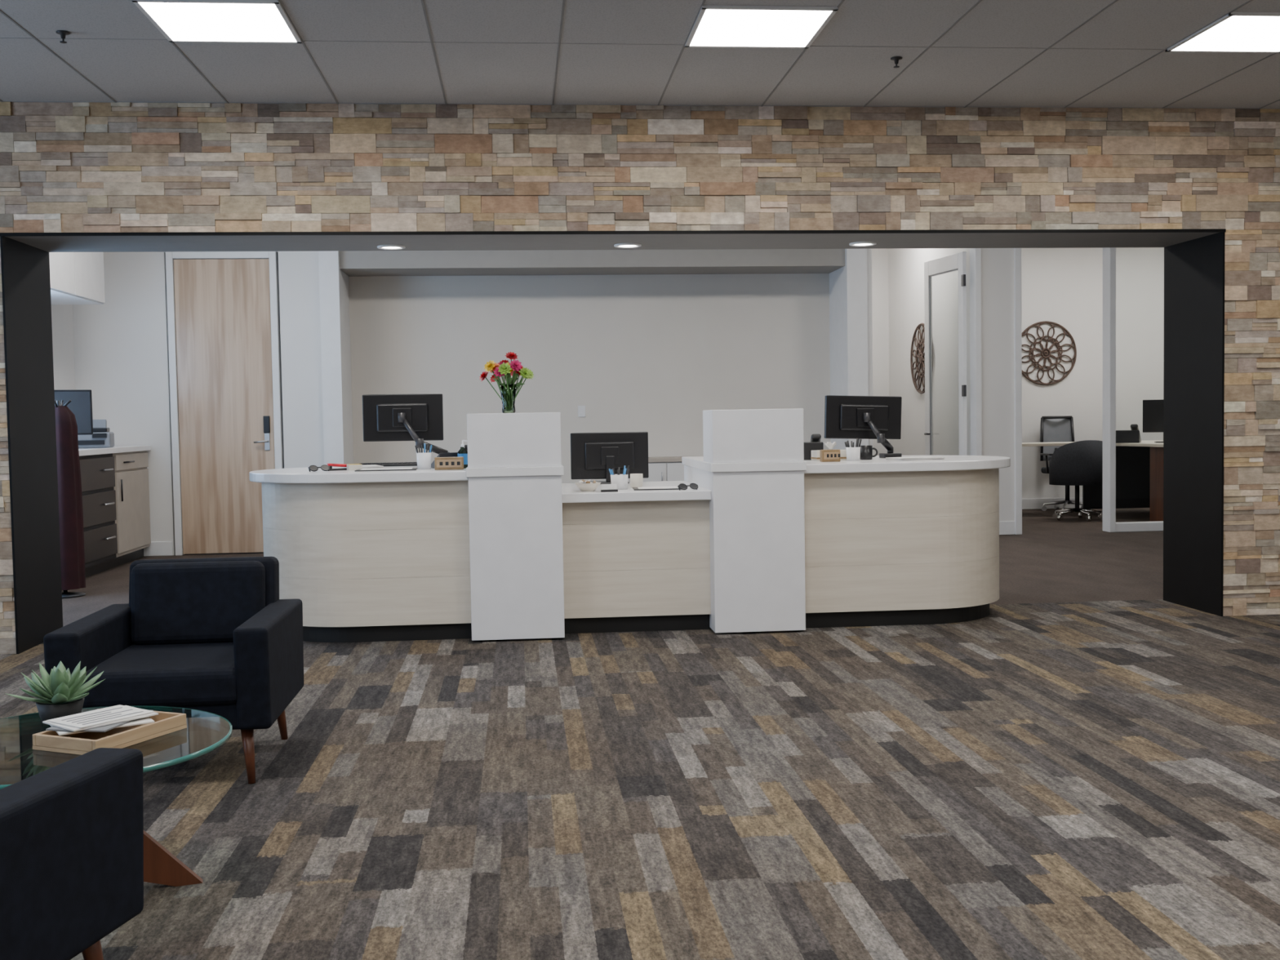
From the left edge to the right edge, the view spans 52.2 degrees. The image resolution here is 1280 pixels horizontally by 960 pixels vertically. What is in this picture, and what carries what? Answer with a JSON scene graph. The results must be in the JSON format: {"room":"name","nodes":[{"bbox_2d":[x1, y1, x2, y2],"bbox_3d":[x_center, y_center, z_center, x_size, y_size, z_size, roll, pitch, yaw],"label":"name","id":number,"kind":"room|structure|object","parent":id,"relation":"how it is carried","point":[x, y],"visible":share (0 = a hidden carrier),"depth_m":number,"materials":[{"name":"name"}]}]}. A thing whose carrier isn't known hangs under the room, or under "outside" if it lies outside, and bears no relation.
{"room":"lobby","nodes":[
{"label":"lobby","id":0,"kind":"room"},
{"bbox_2d":[51,304,75,390],"bbox_3d":[-5.353,-0.924,10.296,0.150,3.600,4.850,-1,3,-5],"label":"wall","id":1,"kind":"structure","parent":0,"point":[62,322],"depth_m":12.40,"materials":[{"name":"white paint"}]},
{"bbox_2d":[48,252,105,304],"bbox_3d":[-5.027,-1.982,10.328,0.528,0.900,3.250,-1,3,-5],"label":"upper cabinet","id":2,"kind":"object","parent":1,"relation":"attached to","point":[75,277],"visible":0.25,"depth_m":11.32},
{"bbox_2d":[72,251,324,555],"bbox_3d":[-4.312,-1.064,12.894,2.400,3.600,0.140,-1,3,-5],"label":"wall","id":3,"kind":"structure","parent":0,"point":[122,351],"depth_m":12.79,"materials":[{"name":"white paint"}]},
{"bbox_2d":[143,541,173,555],"bbox_3d":[-5.039,0.683,12.829,0.870,0.140,0.015,-1,3,-5],"label":"baseboard","id":4,"kind":"structure","parent":3,"relation":"attached to","point":[161,548],"depth_m":12.85,"materials":[{"name":"white wood"}]},
{"bbox_2d":[165,251,183,555],"bbox_3d":[-4.572,-0.743,12.864,0.065,2.970,0.160,-1,3,-5],"label":"door frame","id":5,"kind":"structure","parent":3,"relation":"attached to","point":[169,260],"depth_m":12.79,"materials":[{"name":"white wood"}]},
{"bbox_2d":[173,258,275,554],"bbox_3d":[-4.078,-0.722,12.878,0.910,2.890,0.045,-1,3,-5],"label":"leaf","id":6,"kind":"object","parent":5,"relation":"attached to","point":[223,318],"visible":0.8,"depth_m":12.85,"materials":[{"name":"brown wood"}]},
{"bbox_2d":[268,251,284,468],"bbox_3d":[-3.591,-0.763,12.954,0.065,2.970,0.160,-1,3,-5],"label":"door frame","id":7,"kind":"structure","parent":3,"relation":"attached to","point":[273,255],"depth_m":12.87,"materials":[{"name":"white wood"}]},
{"bbox_2d":[318,250,353,464],"bbox_3d":[-3.075,-1.101,13.252,0.190,3.600,0.770,-1,3,-5],"label":"wall column","id":8,"kind":"structure","parent":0,"point":[334,287],"depth_m":12.89,"materials":[{"name":"white paint"}]},
{"bbox_2d":[348,273,831,483],"bbox_3d":[-0.464,-1.176,13.947,5.460,3.600,0.140,-1,3,-5],"label":"wall niche","id":9,"kind":"object","parent":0,"point":[651,353],"visible":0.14,"depth_m":13.88,"materials":[{"name":"beige paint"}]},
{"bbox_2d":[338,248,844,276],"bbox_3d":[-0.472,-2.555,13.461,5.090,0.800,0.700,-1,3,-5],"label":"bulkhead","id":10,"kind":"object","parent":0,"point":[705,261],"depth_m":13.19,"materials":[{"name":"white paint"}]},
{"bbox_2d":[0,507,1279,959],"bbox_3d":[1.633,0.967,7.081,14.300,0.100,20.700,-1,3,-5],"label":"floor","id":11,"kind":"structure","parent":0,"point":[1100,780],"depth_m":4.44,"materials":[{"name":"carpet"}]},
{"bbox_2d":[54,400,85,598],"bbox_3d":[-4.362,0.139,9.858,0.285,1.486,0.280,-1,3,-5],"label":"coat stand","id":12,"kind":"object","parent":11,"relation":"on","point":[68,473],"visible":0.62,"depth_m":9.79,"materials":[{"name":"fabric"}]},
{"bbox_2d":[0,747,143,959],"bbox_3d":[-1.541,0.810,2.576,0.760,0.745,0.816,0,3,11],"label":"armchair","id":13,"kind":"object","parent":11,"relation":"on","point":[72,831],"visible":1,"depth_m":2.64,"materials":[{"name":"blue fabric"}]},
{"bbox_2d":[78,444,151,577],"bbox_3d":[-4.981,0.280,11.280,0.699,1.090,3.030,-1,3,-5],"label":"base cabinet","id":14,"kind":"object","parent":11,"relation":"on","point":[115,489],"visible":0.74,"depth_m":11.69,"materials":[{"name":"brown wood"}]},
{"bbox_2d":[78,444,151,456],"bbox_3d":[-4.994,-0.239,11.255,0.690,0.050,3.030,-1,3,-5],"label":"countertop","id":15,"kind":"structure","parent":14,"relation":"on","point":[116,449],"depth_m":11.62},
{"bbox_2d":[54,389,93,435],"bbox_3d":[-4.874,-0.505,10.956,0.520,0.500,0.160,-2,3,-25],"label":"computer monitor","id":16,"kind":"object","parent":15,"relation":"on","point":[81,405],"visible":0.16,"depth_m":10.99,"materials":[{"name":"black plastic"}]},
{"bbox_2d":[77,419,114,448],"bbox_3d":[-4.955,-0.415,11.733,0.400,0.255,0.370,-2,3,-17],"label":"printer","id":17,"kind":"object","parent":15,"relation":"on","point":[101,437],"visible":0.52,"depth_m":11.61,"materials":[{"name":"grey plastic"}]},
{"bbox_2d":[0,706,231,886],"bbox_3d":[-1.550,0.920,3.538,0.862,0.430,0.862,-1,3,-5],"label":"coffee table","id":18,"kind":"object","parent":11,"relation":"on","point":[205,732],"visible":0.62,"depth_m":3.59,"materials":[{"name":"clear glass"}]},
{"bbox_2d":[6,660,106,724],"bbox_3d":[-1.670,0.611,3.766,0.265,0.168,0.270,-1,3,-5],"label":"succulent plant","id":19,"kind":"object","parent":18,"relation":"on","point":[60,692],"visible":0.98,"depth_m":3.73,"materials":[{"name":"green plant"}]},
{"bbox_2d":[32,711,186,755],"bbox_3d":[-1.435,0.682,3.548,0.220,0.040,0.330,0,3,23],"label":"serving tray","id":20,"kind":"object","parent":18,"relation":"on","point":[166,722],"visible":0.69,"depth_m":3.46,"materials":[{"name":"brown wood"}]},
{"bbox_2d":[42,704,158,735],"bbox_3d":[-1.466,0.651,3.554,0.255,0.022,0.289,1,3,35],"label":"magazine stack","id":21,"kind":"object","parent":20,"relation":"on","point":[105,719],"visible":1,"depth_m":3.52,"materials":[{"name":"paper"}]},
{"bbox_2d":[66,711,111,721],"bbox_3d":[-1.493,0.641,3.542,0.007,0.001,0.130,1,3,35],"label":"print","id":22,"kind":"object","parent":21,"relation":"on","point":[97,714],"depth_m":3.54,"materials":[{"name":"grey paper"}]},
{"bbox_2d":[62,706,122,720],"bbox_3d":[-1.499,0.640,3.576,0.007,0.001,0.180,1,3,35],"label":"print","id":23,"kind":"object","parent":21,"relation":"on","point":[115,708],"depth_m":3.58,"materials":[{"name":"white paper"}]},
{"bbox_2d":[77,713,121,724],"bbox_3d":[-1.454,0.642,3.514,0.007,0.001,0.130,1,3,35],"label":"print","id":24,"kind":"object","parent":21,"relation":"on","point":[113,715],"depth_m":3.51,"materials":[{"name":"grey paper"}]},
{"bbox_2d":[71,709,132,722],"bbox_3d":[-1.459,0.640,3.549,0.007,0.001,0.180,1,3,35],"label":"print","id":25,"kind":"object","parent":21,"relation":"on","point":[123,711],"depth_m":3.55,"materials":[{"name":"white paper"}]},
{"bbox_2d":[49,716,154,735],"bbox_3d":[-1.466,0.659,3.554,0.240,0.005,0.170,-3,3,-33],"label":"magazine","id":26,"kind":"object","parent":21,"relation":"on","point":[63,726],"depth_m":3.49,"materials":[{"name":"paper"}]},
{"bbox_2d":[81,711,143,724],"bbox_3d":[-1.420,0.641,3.521,0.007,0.001,0.180,1,3,35],"label":"print","id":27,"kind":"object","parent":21,"relation":"on","point":[135,713],"depth_m":3.53,"materials":[{"name":"grey paper"}]},
{"bbox_2d":[43,556,303,783],"bbox_3d":[-1.718,0.701,4.949,0.760,0.745,0.816,-1,3,-5],"label":"armchair","id":28,"kind":"object","parent":11,"relation":"on","point":[214,635],"visible":0.87,"depth_m":4.86,"materials":[{"name":"blue fabric"}]},
{"bbox_2d":[81,642,236,707],"bbox_3d":[-1.710,0.718,4.864,0.550,0.135,0.635,-1,3,-5],"label":"seat cushion","id":29,"kind":"object","parent":28,"relation":"on","point":[166,674],"depth_m":4.57,"materials":[{"name":"black fabric"}]},
{"bbox_2d":[130,560,265,644],"bbox_3d":[-1.741,0.487,5.154,0.510,0.325,0.110,-1,-4,-5],"label":"cushion","id":30,"kind":"object","parent":28,"relation":"on","point":[173,602],"depth_m":5.10,"materials":[{"name":"black fabric"}]},
{"bbox_2d":[248,408,1010,642],"bbox_3d":[-0.011,0.228,8.255,4.770,1.318,1.375,-1,3,-5],"label":"reception desk","id":31,"kind":"object","parent":11,"relation":"on","point":[770,537],"visible":0.91,"depth_m":7.65,"materials":[{"name":"beige laminate"}]},
{"bbox_2d":[248,466,468,483],"bbox_3d":[-1.720,-0.041,8.103,1.350,0.055,1.340,-1,3,-5],"label":"countertop","id":32,"kind":"structure","parent":31,"relation":"on","point":[290,475],"depth_m":7.48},
{"bbox_2d":[355,467,417,471],"bbox_3d":[-1.520,-0.063,7.839,0.360,0.008,0.240,-1,3,-8],"label":"desk pad","id":33,"kind":"object","parent":31,"relation":"on","point":[388,468],"visible":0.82,"depth_m":7.74,"materials":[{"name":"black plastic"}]},
{"bbox_2d":[360,462,417,466],"bbox_3d":[-1.638,-0.102,8.570,0.420,0.021,0.140,-1,3,-5],"label":"keyboard","id":34,"kind":"object","parent":31,"relation":"on","point":[397,464],"visible":0.86,"depth_m":8.51,"materials":[{"name":"black plastic"}]},
{"bbox_2d":[362,393,448,453],"bbox_3d":[-1.474,-0.316,8.321,0.595,0.465,0.186,-1,3,-3],"label":"computer monitor","id":35,"kind":"object","parent":31,"relation":"on","point":[418,418],"visible":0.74,"depth_m":8.36,"materials":[{"name":"black plastic"}]},
{"bbox_2d":[414,443,432,469],"bbox_3d":[-1.306,-0.143,7.896,0.103,0.156,0.103,1,3,28],"label":"pen cup","id":36,"kind":"object","parent":31,"relation":"on","point":[424,459],"visible":1,"depth_m":7.86,"materials":[{"name":"white plastic"}]},
{"bbox_2d":[434,457,463,470],"bbox_3d":[-1.129,-0.098,7.730,0.170,0.075,0.046,-1,3,-5],"label":"nameplate","id":37,"kind":"object","parent":31,"relation":"on","point":[440,463],"visible":1,"depth_m":7.71,"materials":[{"name":"brown wood"}]},
{"bbox_2d":[431,444,467,467],"bbox_3d":[-1.158,-0.146,8.047,0.220,0.142,0.215,-2,3,-25],"label":"desk phone","id":38,"kind":"object","parent":31,"relation":"on","point":[463,451],"visible":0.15,"depth_m":7.95,"materials":[{"name":"black plastic"}]},
{"bbox_2d":[457,440,467,468],"bbox_3d":[-1.069,-0.156,7.896,0.068,0.173,0.065,-1,3,-5],"label":"hand sanitizer bottle","id":39,"kind":"object","parent":31,"relation":"on","point":[464,455],"visible":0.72,"depth_m":7.88,"materials":[{"name":"blue plastic"}]},
{"bbox_2d":[479,351,533,413],"bbox_3d":[-0.762,-0.573,7.669,0.314,0.362,0.296,1,3,31],"label":"flower vase","id":40,"kind":"object","parent":31,"relation":"on","point":[504,369],"visible":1,"depth_m":7.63,"materials":[{"name":"clear glass"}]},
{"bbox_2d":[574,480,600,491],"bbox_3d":[-0.313,0.032,7.834,0.160,0.068,0.160,-1,3,-5],"label":"candy bowl","id":41,"kind":"object","parent":31,"relation":"on","point":[583,485],"visible":1,"depth_m":7.79,"materials":[{"name":"beige ceramic"}]},
{"bbox_2d":[570,431,648,484],"bbox_3d":[-0.201,-0.147,8.721,0.520,0.340,0.180,-1,3,-5],"label":"computer monitor","id":42,"kind":"object","parent":31,"relation":"on","point":[593,455],"visible":0.82,"depth_m":8.71,"materials":[{"name":"black plastic"}]},
{"bbox_2d":[608,465,629,489],"bbox_3d":[-0.125,-0.016,7.981,0.124,0.146,0.123,1,3,28],"label":"pen cup","id":43,"kind":"object","parent":31,"relation":"on","point":[621,480],"visible":0.87,"depth_m":7.94,"materials":[{"name":"white plastic"}]},
{"bbox_2d":[561,480,711,502],"bbox_3d":[-0.075,0.070,8.265,0.880,0.055,1.250,-1,3,-5],"label":"countertop","id":44,"kind":"structure","parent":31,"relation":"on","point":[571,493],"depth_m":7.66,"materials":[{"name":"white stone"}]},
{"bbox_2d":[630,473,643,487],"bbox_3d":[-0.022,0.003,8.174,0.080,0.085,0.106,-1,3,-1],"label":"coffee mug","id":45,"kind":"object","parent":31,"relation":"on","point":[636,479],"visible":0.96,"depth_m":8.13,"materials":[{"name":"beige ceramic"}]},
{"bbox_2d":[632,486,681,490],"bbox_3d":[0.109,0.050,7.954,0.300,0.008,0.240,-1,3,-2],"label":"paper stack","id":46,"kind":"object","parent":31,"relation":"on","point":[644,487],"visible":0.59,"depth_m":7.87,"materials":[{"name":"white paper"}]},
{"bbox_2d":[804,433,823,459],"bbox_3d":[1.063,-0.219,8.549,0.260,0.167,0.254,-1,3,5],"label":"desk phone","id":47,"kind":"object","parent":31,"relation":"on","point":[815,443],"visible":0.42,"depth_m":8.42,"materials":[{"name":"black plastic"}]},
{"bbox_2d":[810,441,846,461],"bbox_3d":[1.208,-0.185,8.286,0.222,0.120,0.122,-1,3,-11],"label":"tissue box","id":48,"kind":"object","parent":31,"relation":"on","point":[815,454],"visible":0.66,"depth_m":8.24,"materials":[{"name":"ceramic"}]},
{"bbox_2d":[819,448,839,462],"bbox_3d":[1.172,-0.150,8.040,0.120,0.075,0.046,-1,3,-11],"label":"nameplate","id":49,"kind":"object","parent":31,"relation":"on","point":[826,455],"visible":1,"depth_m":8.02,"materials":[{"name":"brown wood"}]},
{"bbox_2d":[844,438,861,461],"bbox_3d":[1.332,-0.190,8.156,0.102,0.140,0.103,0,3,24],"label":"pen cup","id":50,"kind":"object","parent":31,"relation":"on","point":[853,453],"visible":1,"depth_m":8.12,"materials":[{"name":"white plastic"}]},
{"bbox_2d":[824,395,902,457],"bbox_3d":[1.498,-0.353,8.585,0.538,0.418,0.206,-1,3,-11],"label":"computer monitor","id":51,"kind":"object","parent":31,"relation":"on","point":[878,418],"visible":0.96,"depth_m":8.62,"materials":[{"name":"black plastic"}]},
{"bbox_2d":[859,445,877,459],"bbox_3d":[1.450,-0.174,8.302,0.108,0.090,0.080,0,3,23],"label":"coffee mug","id":52,"kind":"object","parent":31,"relation":"on","point":[866,451],"visible":1,"depth_m":8.28,"materials":[{"name":"black ceramic"}]},
{"bbox_2d":[804,455,1010,473],"bbox_3d":[1.628,-0.110,8.409,1.465,0.055,1.340,-1,3,-5],"label":"countertop","id":53,"kind":"structure","parent":31,"relation":"on","point":[950,463],"depth_m":7.75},
{"bbox_2d":[885,456,944,460],"bbox_3d":[1.715,-0.134,8.144,0.315,0.016,0.223,-2,3,-17],"label":"paper stack","id":54,"kind":"object","parent":31,"relation":"on","point":[914,458],"visible":1,"depth_m":8.07,"materials":[{"name":"white paper"}]},
{"bbox_2d":[627,456,684,481],"bbox_3d":[0.506,0.189,13.752,1.540,0.860,0.530,-1,3,-5],"label":"credenza","id":55,"kind":"object","parent":11,"relation":"on","point":[671,468],"visible":0.08,"depth_m":13.47,"materials":[{"name":"white paint"}]},
{"bbox_2d":[866,248,873,455],"bbox_3d":[2.354,-0.930,13.505,0.060,3.060,0.180,-1,3,-5],"label":"door frame","id":56,"kind":"structure","parent":11,"relation":"on","point":[868,251],"depth_m":13.39,"materials":[{"name":"white wood"}]},
{"bbox_2d":[958,251,967,455],"bbox_3d":[3.398,-0.913,13.741,0.050,2.950,0.140,-2,3,-12],"label":"stile","id":57,"kind":"object","parent":11,"relation":"on","point":[962,255],"depth_m":13.71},
{"bbox_2d":[924,253,958,455],"bbox_3d":[3.299,-0.935,14.221,0.040,2.950,0.840,-2,3,-12],"label":"door frame","id":58,"kind":"structure","parent":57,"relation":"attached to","point":[948,263],"depth_m":14.51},
{"bbox_2d":[928,276,931,455],"bbox_3d":[3.226,-0.987,14.512,0.008,2.550,0.015,-2,3,-12],"label":"gasket","id":59,"kind":"object","parent":58,"relation":"attached to","point":[929,277],"visible":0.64,"depth_m":14.49,"materials":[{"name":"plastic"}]},
{"bbox_2d":[1040,415,1082,511],"bbox_3d":[5.471,-0.213,16.780,0.640,1.218,0.630,-1,3,-10],"label":"office chair","id":60,"kind":"object","parent":11,"relation":"on","point":[1052,428],"visible":0.5,"depth_m":17.00,"materials":[{"name":"metal"}]},
{"bbox_2d":[1048,440,1102,521],"bbox_3d":[5.151,-0.001,15.340,0.669,0.940,0.583,-1,3,-10],"label":"chair","id":61,"kind":"object","parent":11,"relation":"on","point":[1080,463],"visible":0.94,"depth_m":15.08,"materials":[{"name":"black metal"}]},
{"bbox_2d":[1048,440,1102,485],"bbox_3d":[5.166,-0.206,15.231,0.669,0.520,0.382,-1,3,-10],"label":"backrest","id":62,"kind":"object","parent":61,"relation":"in","point":[1080,463],"depth_m":15.07,"materials":[{"name":"fabric"}]},
{"bbox_2d":[1022,440,1163,521],"bbox_3d":[5.900,0.005,15.422,3.648,0.895,2.000,-1,3,-5],"label":"office desk","id":63,"kind":"object","parent":11,"relation":"on","point":[1139,466],"visible":0.1,"depth_m":16.35,"materials":[{"name":"beige laminate"}]},
{"bbox_2d":[1115,424,1141,443],"bbox_3d":[5.730,-0.550,15.428,0.340,0.219,0.332,0,3,25],"label":"desk phone","id":64,"kind":"object","parent":63,"relation":"on","point":[1133,436],"visible":0.78,"depth_m":15.26,"materials":[{"name":"black plastic"}]},
{"bbox_2d":[1142,399,1163,442],"bbox_3d":[6.135,-0.688,15.230,0.520,0.500,0.160,0,3,15],"label":"computer monitor","id":65,"kind":"object","parent":63,"relation":"on","point":[1153,410],"visible":0.3,"depth_m":15.23,"materials":[{"name":"black plastic"}]},
{"bbox_2d":[1102,247,1115,532],"bbox_3d":[4.935,-0.978,13.740,0.065,3.050,0.180,-1,3,-5],"label":"mullion","id":66,"kind":"object","parent":11,"relation":"on","point":[1108,253],"visible":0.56,"depth_m":13.69,"materials":[{"name":"white metal"}]},
{"bbox_2d":[1115,520,1163,532],"bbox_3d":[6.463,0.469,13.947,2.955,0.090,0.160,-1,3,-5],"label":"sill","id":67,"kind":"structure","parent":11,"relation":"on","point":[1123,526],"depth_m":13.76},
{"bbox_2d":[0,0,1279,109],"bbox_3d":[0.625,-1.974,2.063,11.500,0.100,11.170,-1,3,-5],"label":"ceiling","id":68,"kind":"structure","parent":0,"point":[135,71],"depth_m":6.56,"materials":[{"name":"tile"}]},
{"bbox_2d":[132,0,173,42],"bbox_3d":[-2.173,-2.051,5.838,0.020,0.012,0.610,-1,3,-5],"label":"frame","id":69,"kind":"object","parent":68,"relation":"attached to","point":[138,5],"visible":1,"depth_m":5.81,"materials":[{"name":"white metal"}]},
{"bbox_2d":[131,0,279,4],"bbox_3d":[-1.852,-2.043,5.571,0.610,0.012,0.020,-1,3,-5],"label":"frame","id":70,"kind":"object","parent":68,"relation":"attached to","point":[251,2],"visible":1,"depth_m":5.57,"materials":[{"name":"white metal"}]},
{"bbox_2d":[138,2,296,41],"bbox_3d":[-1.879,-2.058,5.865,0.570,0.007,0.570,-1,3,-5],"label":"lens","id":71,"kind":"object","parent":68,"relation":"attached to","point":[180,20],"visible":1,"depth_m":5.85,"materials":[{"name":"white plastic"}]},
{"bbox_2d":[169,40,302,43],"bbox_3d":[-1.906,-2.070,6.158,0.610,0.012,0.020,-1,3,-5],"label":"frame","id":72,"kind":"object","parent":68,"relation":"attached to","point":[174,41],"visible":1,"depth_m":6.15,"materials":[{"name":"white metal"}]},
{"bbox_2d":[273,0,301,43],"bbox_3d":[-1.585,-2.063,5.892,0.020,0.012,0.610,-1,3,-5],"label":"frame","id":73,"kind":"object","parent":68,"relation":"attached to","point":[277,5],"visible":1,"depth_m":5.86,"materials":[{"name":"white metal"}]},
{"bbox_2d":[0,37,1272,108],"bbox_3d":[0.621,-1.926,2.114,11.500,0.004,10.988,-1,3,-5],"label":"grid crosspiece","id":74,"kind":"object","parent":68,"relation":"attached to","point":[0,37],"visible":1,"depth_m":7.26,"materials":[{"name":"grey metal"}]},
{"bbox_2d":[0,0,1279,109],"bbox_3d":[0.616,-1.923,2.055,10.990,0.005,11.150,-1,3,-5],"label":"grid","id":75,"kind":"object","parent":68,"relation":"attached to","point":[422,1],"visible":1,"depth_m":6.62,"materials":[{"name":"grey metal"}]},
{"bbox_2d":[684,5,706,47],"bbox_3d":[0.257,-2.101,6.060,0.020,0.012,0.610,-1,3,-5],"label":"frame","id":76,"kind":"object","parent":68,"relation":"attached to","point":[702,11],"visible":1,"depth_m":6.04,"materials":[{"name":"white metal"}]},
{"bbox_2d":[684,44,807,48],"bbox_3d":[0.523,-2.120,6.380,0.610,0.012,0.020,-1,3,-5],"label":"frame","id":77,"kind":"object","parent":68,"relation":"attached to","point":[691,46],"visible":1,"depth_m":6.38,"materials":[{"name":"white metal"}]},
{"bbox_2d":[690,8,831,46],"bbox_3d":[0.550,-2.108,6.087,0.570,0.007,0.570,-1,3,-5],"label":"lens","id":78,"kind":"object","parent":68,"relation":"attached to","point":[716,27],"visible":1,"depth_m":6.08,"materials":[{"name":"white plastic"}]},
{"bbox_2d":[702,4,838,10],"bbox_3d":[0.577,-2.093,5.793,0.610,0.012,0.020,-1,3,-5],"label":"frame","id":79,"kind":"object","parent":68,"relation":"attached to","point":[706,6],"visible":1,"depth_m":5.79,"materials":[{"name":"white metal"}]},
{"bbox_2d":[804,6,837,48],"bbox_3d":[0.844,-2.113,6.113,0.020,0.012,0.610,-1,3,-5],"label":"frame","id":80,"kind":"object","parent":68,"relation":"attached to","point":[831,15],"visible":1,"depth_m":6.09,"materials":[{"name":"white metal"}]},
{"bbox_2d":[1164,13,1235,52],"bbox_3d":[2.686,-2.151,6.282,0.020,0.012,0.610,-1,3,-5],"label":"frame","id":81,"kind":"object","parent":68,"relation":"attached to","point":[1227,16],"visible":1,"depth_m":6.26,"materials":[{"name":"white metal"}]},
{"bbox_2d":[1165,49,1279,53],"bbox_3d":[2.953,-2.170,6.602,0.610,0.012,0.020,-1,3,-5],"label":"frame","id":82,"kind":"object","parent":68,"relation":"attached to","point":[1172,51],"visible":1,"depth_m":6.60,"materials":[{"name":"white metal"}]},
{"bbox_2d":[1173,15,1279,51],"bbox_3d":[2.980,-2.158,6.308,0.570,0.007,0.570,-1,3,-5],"label":"lens","id":83,"kind":"object","parent":68,"relation":"attached to","point":[1235,33],"visible":1,"depth_m":6.35,"materials":[{"name":"white plastic"}]},
{"bbox_2d":[1228,12,1279,16],"bbox_3d":[3.007,-2.143,6.015,0.610,0.012,0.020,-1,3,-5],"label":"frame","id":84,"kind":"object","parent":68,"relation":"attached to","point":[1237,14],"visible":1,"depth_m":5.99,"materials":[{"name":"white metal"}]},
{"bbox_2d":[0,101,1279,654],"bbox_3d":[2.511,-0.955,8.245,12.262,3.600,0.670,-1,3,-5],"label":"wall","id":85,"kind":"structure","parent":0,"point":[473,106],"depth_m":7.60,"materials":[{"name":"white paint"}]},
{"bbox_2d":[6,232,1217,252],"bbox_3d":[-0.041,-1.458,7.967,7.149,0.012,0.730,-1,3,-5],"label":"trim","id":86,"kind":"structure","parent":85,"relation":"attached to","point":[997,240],"depth_m":7.95,"materials":[{"name":"grey paint"}]},
{"bbox_2d":[0,228,1226,236],"bbox_3d":[-0.008,-1.440,7.601,7.149,0.018,0.015,-1,3,-5],"label":"trim","id":87,"kind":"structure","parent":85,"relation":"attached to","point":[1216,230],"depth_m":7.58,"materials":[{"name":"black metal"}]},
{"bbox_2d":[1163,231,1225,616],"bbox_3d":[3.531,-0.351,8.347,0.012,2.351,0.730,-1,3,-5],"label":"trim","id":88,"kind":"structure","parent":85,"relation":"attached to","point":[1193,391],"depth_m":8.31,"materials":[{"name":"black metal"}]},
{"bbox_2d":[829,248,868,449],"bbox_3d":[2.192,-1.209,13.733,0.210,3.600,0.770,-1,3,-5],"label":"wall column","id":89,"kind":"structure","parent":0,"point":[848,287],"depth_m":13.36,"materials":[{"name":"white paint"}]},
{"bbox_2d":[888,248,970,455],"bbox_3d":[3.437,-1.303,15.306,0.120,3.600,3.260,-1,3,-5],"label":"wall","id":90,"kind":"structure","parent":0,"point":[905,265],"depth_m":15.19,"materials":[{"name":"white paint"}]},
{"bbox_2d":[910,323,933,393],"bbox_3d":[3.336,-1.440,15.472,0.024,0.836,0.836,-1,3,-5],"label":"wall medallion","id":91,"kind":"object","parent":90,"relation":"attached to","point":[921,341],"visible":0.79,"depth_m":15.55,"materials":[{"name":"brown metal"}]},
{"bbox_2d":[969,248,982,455],"bbox_3d":[3.499,-0.954,13.609,0.060,3.060,0.180,-1,3,-5],"label":"door frame","id":92,"kind":"structure","parent":90,"relation":"attached to","point":[975,253],"depth_m":13.53,"materials":[{"name":"white wood"}]},
{"bbox_2d":[981,248,1014,521],"bbox_3d":[3.698,-1.228,13.625,0.370,3.600,0.140,-1,3,-5],"label":"wall","id":93,"kind":"structure","parent":0,"point":[997,392],"depth_m":13.56,"materials":[{"name":"white paint"}]},
{"bbox_2d":[999,520,1014,534],"bbox_3d":[3.738,0.503,13.630,0.360,0.140,0.015,-1,3,-5],"label":"baseboard","id":94,"kind":"structure","parent":93,"relation":"attached to","point":[1005,527],"depth_m":13.63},
{"bbox_2d":[1013,248,1022,534],"bbox_3d":[3.922,-0.958,13.648,0.070,3.050,0.180,-1,3,-5],"label":"door frame","id":95,"kind":"structure","parent":93,"relation":"attached to","point":[1017,251],"depth_m":13.56,"materials":[{"name":"white wood"}]},
{"bbox_2d":[871,247,1164,498],"bbox_3d":[4.884,-1.414,17.149,5.900,3.600,0.150,-1,3,-5],"label":"wall","id":96,"kind":"structure","parent":0,"point":[1064,286],"depth_m":17.15,"materials":[{"name":"white paint"}]},
{"bbox_2d":[1021,320,1076,385],"bbox_3d":[5.307,-1.658,17.081,0.836,0.836,0.024,-1,3,-5],"label":"wall medallion","id":97,"kind":"object","parent":96,"relation":"attached to","point":[1059,347],"visible":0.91,"depth_m":17.07,"materials":[{"name":"brown metal"}]},
{"bbox_2d":[1022,497,1082,509],"bbox_3d":[5.517,0.305,17.203,4.300,0.140,0.015,-1,3,-5],"label":"baseboard","id":98,"kind":"structure","parent":96,"relation":"attached to","point":[1027,504],"depth_m":17.18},
{"bbox_3d":[-4.608,-0.809,7.595,2.038,3.600,0.670,-1,3,-5],"label":"wall","id":99,"kind":"structure","parent":0,"visible":0},
{"bbox_2d":[0,235,62,653],"bbox_3d":[-3.575,-0.205,7.698,0.012,2.351,0.730,-1,3,-5],"label":"trim","id":100,"kind":"structure","parent":99,"relation":"attached to","point":[25,268],"depth_m":7.65,"materials":[{"name":"black metal"}]},
{"bbox_3d":[-4.112,-2.552,12.844,1.090,0.630,0.140,-1,3,-5],"label":"wall","id":101,"kind":"structure","parent":0,"visible":0},
{"bbox_2d":[172,251,268,259],"bbox_3d":[-4.105,-2.204,12.841,0.920,0.065,0.160,-1,3,-5],"label":"door frame","id":102,"kind":"structure","parent":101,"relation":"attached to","point":[175,255],"depth_m":12.76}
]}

